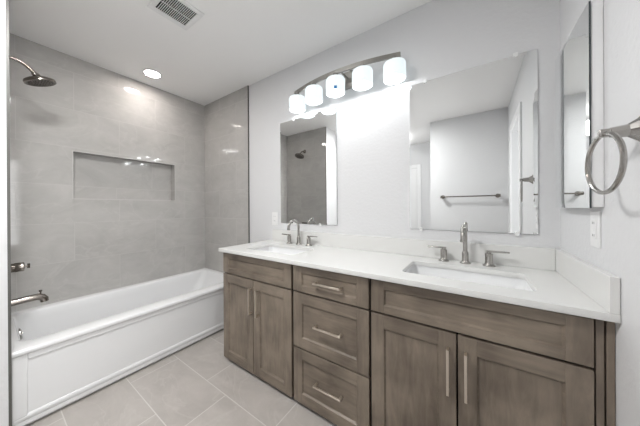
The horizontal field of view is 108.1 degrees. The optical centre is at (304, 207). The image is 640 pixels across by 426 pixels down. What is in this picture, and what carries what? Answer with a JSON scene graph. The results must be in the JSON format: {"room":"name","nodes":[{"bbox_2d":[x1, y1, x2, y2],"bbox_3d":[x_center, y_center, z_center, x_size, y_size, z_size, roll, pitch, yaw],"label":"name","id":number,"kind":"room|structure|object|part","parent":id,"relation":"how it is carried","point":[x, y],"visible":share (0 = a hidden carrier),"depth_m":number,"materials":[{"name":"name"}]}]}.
{"room":"bathroom","nodes":[
{"label":"bathroom","id":0,"kind":"room"},
{"bbox_2d":[0,0,8,425],"bbox_3d":[-1.921,-0.034,1.348,0.934,2.437,0.200,0,0,36],"label":"wall","id":1,"kind":"structure","parent":0,"point":[4,401],"depth_m":1.15,"materials":[{"name":"white paint"}]},
{"bbox_2d":[5,0,11,425],"bbox_3d":[-1.482,-0.036,1.161,0.005,2.437,0.010,0,0,36],"label":"trim","id":2,"kind":"structure","parent":1,"relation":"attached to","point":[6,1],"depth_m":1.16,"materials":[{"name":"grey metal"}]},
{"bbox_2d":[9,33,204,312],"bbox_3d":[-1.741,-0.036,2.283,0.130,2.437,1.566,0,0,36],"label":"wall","id":3,"kind":"structure","parent":0,"point":[73,248],"depth_m":2.05,"materials":[{"name":"tile"}]},
{"bbox_2d":[72,150,175,200],"bbox_3d":[-1.686,-0.275,2.252,0.006,0.405,0.822,0,0,36],"label":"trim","id":4,"kind":"structure","parent":3,"relation":"attached to","point":[72,150],"depth_m":2.12,"materials":[{"name":"grey metal"}]},
{"bbox_2d":[26,329,336,425],"bbox_3d":[-0.500,1.218,0.199,4.614,0.080,3.800,0,0,36],"label":"floor","id":5,"kind":"structure","parent":0,"point":[196,384],"depth_m":1.41,"materials":[{"name":"tile"}]},
{"bbox_2d":[11,268,223,425],"bbox_3d":[-1.368,0.964,2.030,0.760,0.433,1.523,0,0,36],"label":"bathtub","id":6,"kind":"object","parent":5,"relation":"on","point":[64,352],"visible":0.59,"depth_m":1.65,"materials":[{"name":"white ceramic"}]},
{"bbox_3d":[-1.817,0.807,1.484,0.072,0.072,0.020,0,0,36],"label":"overflow plate","id":7,"kind":"part","parent":6,"relation":"part of","materials":[{"name":"silver metal"}]},
{"bbox_2d":[223,252,294,396],"bbox_3d":[-0.208,0.755,1.795,0.688,0.838,0.559,0,0,36],"label":"vanity cabinet","id":8,"kind":"object","parent":5,"relation":"on","point":[258,293],"visible":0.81,"depth_m":1.56,"materials":[{"name":"brown wood"}]},
{"bbox_3d":[-0.488,0.827,1.706,0.335,0.646,0.020,0,0,36],"label":"door","id":9,"kind":"part","parent":8,"relation":"part of","materials":[{"name":"brown wood"}]},
{"bbox_3d":[-0.377,0.645,1.593,0.009,0.178,0.034,0,0,36],"label":"handle","id":10,"kind":"part","parent":8,"relation":"part of","materials":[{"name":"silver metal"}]},
{"bbox_3d":[-0.321,0.645,1.552,0.009,0.178,0.034,0,0,36],"label":"handle","id":11,"kind":"part","parent":8,"relation":"part of","materials":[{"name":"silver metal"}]},
{"bbox_3d":[-0.351,0.420,1.605,0.677,0.148,0.020,0,0,36],"label":"false drawer","id":12,"kind":"part","parent":8,"relation":"part of","materials":[{"name":"brown wood"}]},
{"bbox_3d":[-0.211,0.825,1.506,0.336,0.646,0.020,0,0,36],"label":"door","id":13,"kind":"part","parent":8,"relation":"part of","materials":[{"name":"brown wood"}]},
{"bbox_2d":[293,265,371,425],"bbox_3d":[0.265,0.752,1.453,0.475,0.838,0.559,0,0,36],"label":"vanity cabinet","id":14,"kind":"object","parent":5,"relation":"on","point":[332,311],"visible":0.83,"depth_m":1.23,"materials":[{"name":"brown wood"}]},
{"bbox_3d":[0.118,0.660,1.235,0.168,0.009,0.034,0,0,36],"label":"handle","id":15,"kind":"part","parent":14,"relation":"part of","materials":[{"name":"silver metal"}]},
{"bbox_3d":[0.117,0.418,1.235,0.168,0.009,0.034,0,0,36],"label":"handle","id":16,"kind":"part","parent":14,"relation":"part of","materials":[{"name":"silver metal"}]},
{"bbox_3d":[0.120,0.983,1.235,0.168,0.009,0.034,0,0,36],"label":"handle","id":17,"kind":"part","parent":14,"relation":"part of","materials":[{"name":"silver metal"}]},
{"bbox_3d":[0.126,0.660,1.262,0.465,0.320,0.020,0,0,36],"label":"drawer","id":18,"kind":"part","parent":14,"relation":"part of","materials":[{"name":"brown wood"}]},
{"bbox_3d":[0.124,0.417,1.261,0.465,0.148,0.020,0,0,36],"label":"drawer","id":19,"kind":"part","parent":14,"relation":"part of","materials":[{"name":"brown wood"}]},
{"bbox_3d":[0.128,0.988,1.262,0.465,0.318,0.020,0,0,36],"label":"drawer","id":20,"kind":"part","parent":14,"relation":"part of","materials":[{"name":"brown wood"}]},
{"bbox_2d":[371,279,614,425],"bbox_3d":[0.758,0.750,1.096,0.740,0.838,0.559,0,0,36],"label":"vanity cabinet","id":21,"kind":"object","parent":5,"relation":"on","point":[439,358],"depth_m":0.87,"materials":[{"name":"brown wood"}]},
{"bbox_3d":[0.463,0.822,1.019,0.341,0.646,0.020,0,0,36],"label":"door","id":22,"kind":"part","parent":21,"relation":"part of","materials":[{"name":"brown wood"}]},
{"bbox_2d":[218,240,620,323],"bbox_3d":[0.278,0.319,1.446,1.924,0.024,0.557,0,0,36],"label":"countertop","id":23,"kind":"structure","parent":21,"relation":"on","point":[551,291],"depth_m":1.09,"materials":[{"name":"white stone"}]},
{"bbox_2d":[255,247,305,254],"bbox_3d":[-0.186,0.405,1.752,0.518,0.140,0.336,0,0,36],"label":"sink","id":24,"kind":"object","parent":23,"relation":"in","point":[268,249],"visible":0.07,"depth_m":1.92,"materials":[{"name":"white ceramic"}]},
{"bbox_2d":[282,219,316,245],"bbox_3d":[-0.085,0.201,1.895,0.367,0.216,0.165,0,0,36],"label":"faucet","id":25,"kind":"object","parent":23,"relation":"on","point":[292,220],"visible":1,"depth_m":1.93,"materials":[{"name":"silver metal"}]},
{"bbox_3d":[-0.134,0.273,2.000,0.054,0.072,0.054,0,0,36],"label":"handle","id":26,"kind":"part","parent":25,"relation":"part of","materials":[{"name":"silver metal"}]},
{"bbox_3d":[-0.090,0.170,1.890,0.021,0.154,0.147,0,0,38],"label":"spout","id":27,"kind":"part","parent":25,"relation":"part of","materials":[{"name":"silver metal"}]},
{"bbox_3d":[-0.051,0.276,1.940,0.052,0.066,0.052,0,0,36],"label":"spout","id":28,"kind":"part","parent":25,"relation":"part of","materials":[{"name":"silver metal"}]},
{"bbox_3d":[0.031,0.272,1.881,0.054,0.072,0.054,0,0,36],"label":"handle","id":29,"kind":"part","parent":25,"relation":"part of","materials":[{"name":"silver metal"}]},
{"bbox_2d":[428,224,509,266],"bbox_3d":[0.844,0.196,1.224,0.367,0.216,0.165,0,0,36],"label":"faucet","id":30,"kind":"object","parent":23,"relation":"on","point":[463,233],"visible":1,"depth_m":1.25,"materials":[{"name":"silver metal"}]},
{"bbox_3d":[0.766,0.229,1.349,0.094,0.011,0.017,0,0,36],"label":"lever","id":31,"kind":"part","parent":30,"relation":"part of","materials":[{"name":"silver metal"}]},
{"bbox_3d":[0.795,0.269,1.328,0.054,0.072,0.054,0,0,36],"label":"handle","id":32,"kind":"part","parent":30,"relation":"part of","materials":[{"name":"silver metal"}]},
{"bbox_3d":[0.837,0.165,1.220,0.021,0.154,0.147,0,0,39],"label":"spout","id":33,"kind":"part","parent":30,"relation":"part of","materials":[{"name":"silver metal"}]},
{"bbox_3d":[0.877,0.271,1.269,0.052,0.066,0.052,0,0,36],"label":"spout","id":34,"kind":"part","parent":30,"relation":"part of","materials":[{"name":"silver metal"}]},
{"bbox_3d":[0.960,0.268,1.209,0.054,0.072,0.054,0,0,36],"label":"handle","id":35,"kind":"part","parent":30,"relation":"part of","materials":[{"name":"silver metal"}]},
{"bbox_3d":[0.988,0.228,1.189,0.094,0.011,0.017,0,0,36],"label":"lever","id":36,"kind":"part","parent":30,"relation":"part of","materials":[{"name":"silver metal"}]},
{"bbox_2d":[406,265,532,290],"bbox_3d":[0.734,0.400,1.087,0.531,0.140,0.336,0,0,36],"label":"sink","id":37,"kind":"object","parent":23,"relation":"in","point":[516,283],"visible":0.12,"depth_m":1.18,"materials":[{"name":"white ceramic"}]},
{"bbox_3d":[0.563,0.643,0.913,0.009,0.178,0.034,0,0,36],"label":"handle","id":38,"kind":"part","parent":21,"relation":"part of","materials":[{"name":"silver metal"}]},
{"bbox_3d":[0.610,0.643,0.879,0.009,0.178,0.034,0,0,36],"label":"handle","id":39,"kind":"part","parent":21,"relation":"part of","materials":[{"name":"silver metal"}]},
{"bbox_3d":[0.603,0.415,0.915,0.693,0.148,0.020,0,0,36],"label":"false drawer","id":40,"kind":"part","parent":21,"relation":"part of","materials":[{"name":"brown wood"}]},
{"bbox_3d":[0.746,0.821,0.814,0.346,0.646,0.020,0,0,36],"label":"door","id":41,"kind":"part","parent":21,"relation":"part of","materials":[{"name":"brown wood"}]},
{"bbox_3d":[0.907,0.750,0.703,0.037,0.838,0.022,0,0,36],"label":"cabinet filler","id":42,"kind":"part","parent":21,"relation":"part of","materials":[{"name":"brown wood"}]},
{"bbox_2d":[9,0,431,105],"bbox_3d":[-0.515,-1.299,0.196,4.614,0.080,3.800,0,0,36],"label":"ceiling","id":43,"kind":"structure","parent":0,"point":[236,45],"depth_m":1.68,"materials":[{"name":"white paint"}]},
{"bbox_2d":[142,68,161,77],"bbox_3d":[-1.429,-1.252,2.171,0.156,0.008,0.156,0,0,36],"label":"recessed light","id":44,"kind":"object","parent":43,"relation":"in","point":[151,73],"visible":1,"depth_m":2.16,"materials":[{"name":"white plastic"}]},
{"bbox_2d":[147,0,204,30],"bbox_3d":[-0.817,-1.255,1.476,0.233,0.009,0.248,0,0,36],"label":"ceiling vent","id":45,"kind":"object","parent":43,"relation":"in","point":[179,12],"visible":1,"depth_m":1.48,"materials":[{"name":"white plastic"}]},
{"bbox_2d":[157,0,194,24],"bbox_3d":[-0.817,-1.253,1.476,0.165,0.004,0.180,0,0,36],"label":"grille","id":46,"kind":"object","parent":45,"relation":"attached to","point":[177,11],"depth_m":1.48,"materials":[{"name":"white plastic"}]},
{"bbox_2d":[249,0,560,248],"bbox_3d":[0.031,-0.046,2.042,3.324,2.437,0.120,0,0,36],"label":"wall","id":47,"kind":"structure","parent":0,"point":[436,38],"depth_m":1.56,"materials":[{"name":"white paint"}]},
{"bbox_2d":[204,86,247,272],"bbox_3d":[-0.907,-0.042,2.639,0.804,2.437,0.011,0,0,36],"label":"wall tile","id":48,"kind":"structure","parent":47,"relation":"attached to","point":[225,118],"depth_m":2.62,"materials":[{"name":"grey tile"}]},
{"bbox_2d":[248,86,249,242],"bbox_3d":[-0.580,-0.043,2.401,0.006,2.437,0.012,0,0,36],"label":"trim","id":49,"kind":"structure","parent":47,"relation":"attached to","point":[248,86],"depth_m":2.40,"materials":[{"name":"grey metal"}]},
{"bbox_2d":[272,212,277,224],"bbox_3d":[-0.284,0.104,2.191,0.072,0.122,0.008,0,0,36],"label":"outlet","id":50,"kind":"object","parent":47,"relation":"attached to","point":[274,214],"visible":1,"depth_m":2.19,"materials":[{"name":"white plastic"}]},
{"bbox_2d":[280,107,336,225],"bbox_3d":[0.011,-0.320,1.973,0.585,0.941,0.012,0,0,36],"label":"mirror","id":51,"kind":"object","parent":47,"relation":"attached to","point":[308,144],"visible":1,"depth_m":1.94,"materials":[{"name":"white mirror"}]},
{"bbox_2d":[289,52,405,112],"bbox_3d":[0.239,-0.914,1.684,0.916,0.200,0.208,0,0,36],"label":"vanity light","id":52,"kind":"object","parent":47,"relation":"attached to","point":[360,78],"visible":1,"depth_m":1.60,"materials":[{"name":"white glass"}]},
{"bbox_3d":[-0.063,-0.866,1.932,0.136,0.107,0.136,0,0,36],"label":"lamp shade","id":53,"kind":"part","parent":52,"relation":"part of","materials":[{"name":"white glass"}]},
{"bbox_3d":[0.069,-0.866,1.782,0.136,0.107,0.136,0,0,36],"label":"lamp shade","id":54,"kind":"part","parent":52,"relation":"part of","materials":[{"name":"white glass"}]},
{"bbox_3d":[0.218,-0.867,1.655,0.136,0.107,0.136,0,0,36],"label":"lamp shade","id":55,"kind":"part","parent":52,"relation":"part of","materials":[{"name":"white glass"}]},
{"bbox_3d":[0.385,-0.868,1.553,0.136,0.107,0.136,0,0,36],"label":"lamp shade","id":56,"kind":"part","parent":52,"relation":"part of","materials":[{"name":"white glass"}]},
{"bbox_3d":[0.569,-0.869,1.475,0.136,0.107,0.136,0,0,36],"label":"lamp shade","id":57,"kind":"part","parent":52,"relation":"part of","materials":[{"name":"white glass"}]},
{"bbox_2d":[272,229,554,270],"bbox_3d":[0.449,0.253,1.654,1.850,0.106,0.019,0,0,36],"label":"backsplash","id":58,"kind":"structure","parent":47,"relation":"attached to","point":[519,256],"depth_m":1.42,"materials":[{"name":"white stone"}]},
{"bbox_2d":[409,49,537,235],"bbox_3d":[0.913,-0.325,1.320,0.589,0.941,0.012,0,0,36],"label":"mirror","id":59,"kind":"object","parent":47,"relation":"attached to","point":[474,131],"visible":1,"depth_m":1.28,"materials":[{"name":"white mirror"}]},
{"bbox_2d":[560,0,639,425],"bbox_3d":[0.590,-0.047,0.133,0.120,2.437,2.318,0,0,36],"label":"wall","id":60,"kind":"structure","parent":0,"point":[618,255],"depth_m":0.66,"materials":[{"name":"white paint"}]},
{"bbox_2d":[555,0,603,207],"bbox_3d":[1.047,-0.335,0.899,0.034,0.671,0.382,0,0,36],"label":"medicine cabinet","id":61,"kind":"object","parent":60,"relation":"attached to","point":[579,65],"visible":1,"depth_m":0.81,"materials":[{"name":"silver metal"}]},
{"bbox_2d":[555,248,619,314],"bbox_3d":[1.050,0.250,0.888,0.020,0.106,0.556,0,0,36],"label":"sidesplash","id":62,"kind":"object","parent":60,"relation":"attached to","point":[603,287],"visible":1,"depth_m":0.77,"materials":[{"name":"white stone"}]},
{"bbox_2d":[590,211,600,248],"bbox_3d":[0.985,0.073,0.788,0.008,0.122,0.072,0,0,36],"label":"outlet","id":63,"kind":"object","parent":60,"relation":"attached to","point":[595,216],"visible":1,"depth_m":0.78,"materials":[{"name":"white plastic"}]},
{"bbox_2d":[591,219,596,238],"bbox_3d":[0.984,0.073,0.789,0.003,0.067,0.034,0,0,36],"label":"receptacle","id":64,"kind":"object","parent":63,"relation":"attached to","point":[593,221],"depth_m":0.78,"materials":[{"name":"white plastic"}]},
{"bbox_2d":[585,116,639,194],"bbox_3d":[0.796,-0.130,0.587,0.077,0.192,0.161,0,0,36],"label":"towel ring","id":65,"kind":"object","parent":60,"relation":"attached to","point":[631,130],"visible":1,"depth_m":0.57,"materials":[{"name":"silver metal"}]},
{"bbox_3d":[0.805,-0.193,0.580,0.054,0.066,0.066,0,0,36],"label":"post","id":66,"kind":"part","parent":65,"relation":"part of","materials":[{"name":"silver metal"}]},
{"bbox_3d":[-1.809,-0.035,1.396,0.800,2.437,0.010,0,0,36],"label":"wall tile","id":67,"kind":"structure","parent":0,"visible":0},
{"bbox_2d":[11,262,29,272],"bbox_3d":[-1.785,0.372,1.446,0.150,0.150,0.094,0,0,36],"label":"shower valve","id":68,"kind":"object","parent":67,"relation":"attached to","point":[16,267],"visible":0.56,"depth_m":1.43,"materials":[{"name":"silver metal"}]},
{"bbox_2d":[11,290,48,306],"bbox_3d":[-1.760,0.580,1.478,0.068,0.080,0.174,0,0,36],"label":"tub spout","id":69,"kind":"object","parent":67,"relation":"attached to","point":[42,297],"visible":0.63,"depth_m":1.47,"materials":[{"name":"silver metal"}]},
{"bbox_2d":[9,55,56,86],"bbox_3d":[-1.756,-0.874,1.493,0.153,0.162,0.217,0,0,36],"label":"shower","id":70,"kind":"object","parent":67,"relation":"attached to","point":[36,79],"visible":0.97,"depth_m":1.49,"materials":[{"name":"silver metal"}]},
{"bbox_3d":[-1.782,-0.899,1.457,0.018,0.069,0.119,0,0,36],"label":"arm","id":71,"kind":"part","parent":70,"relation":"part of","materials":[{"name":"silver metal"}]}
]}

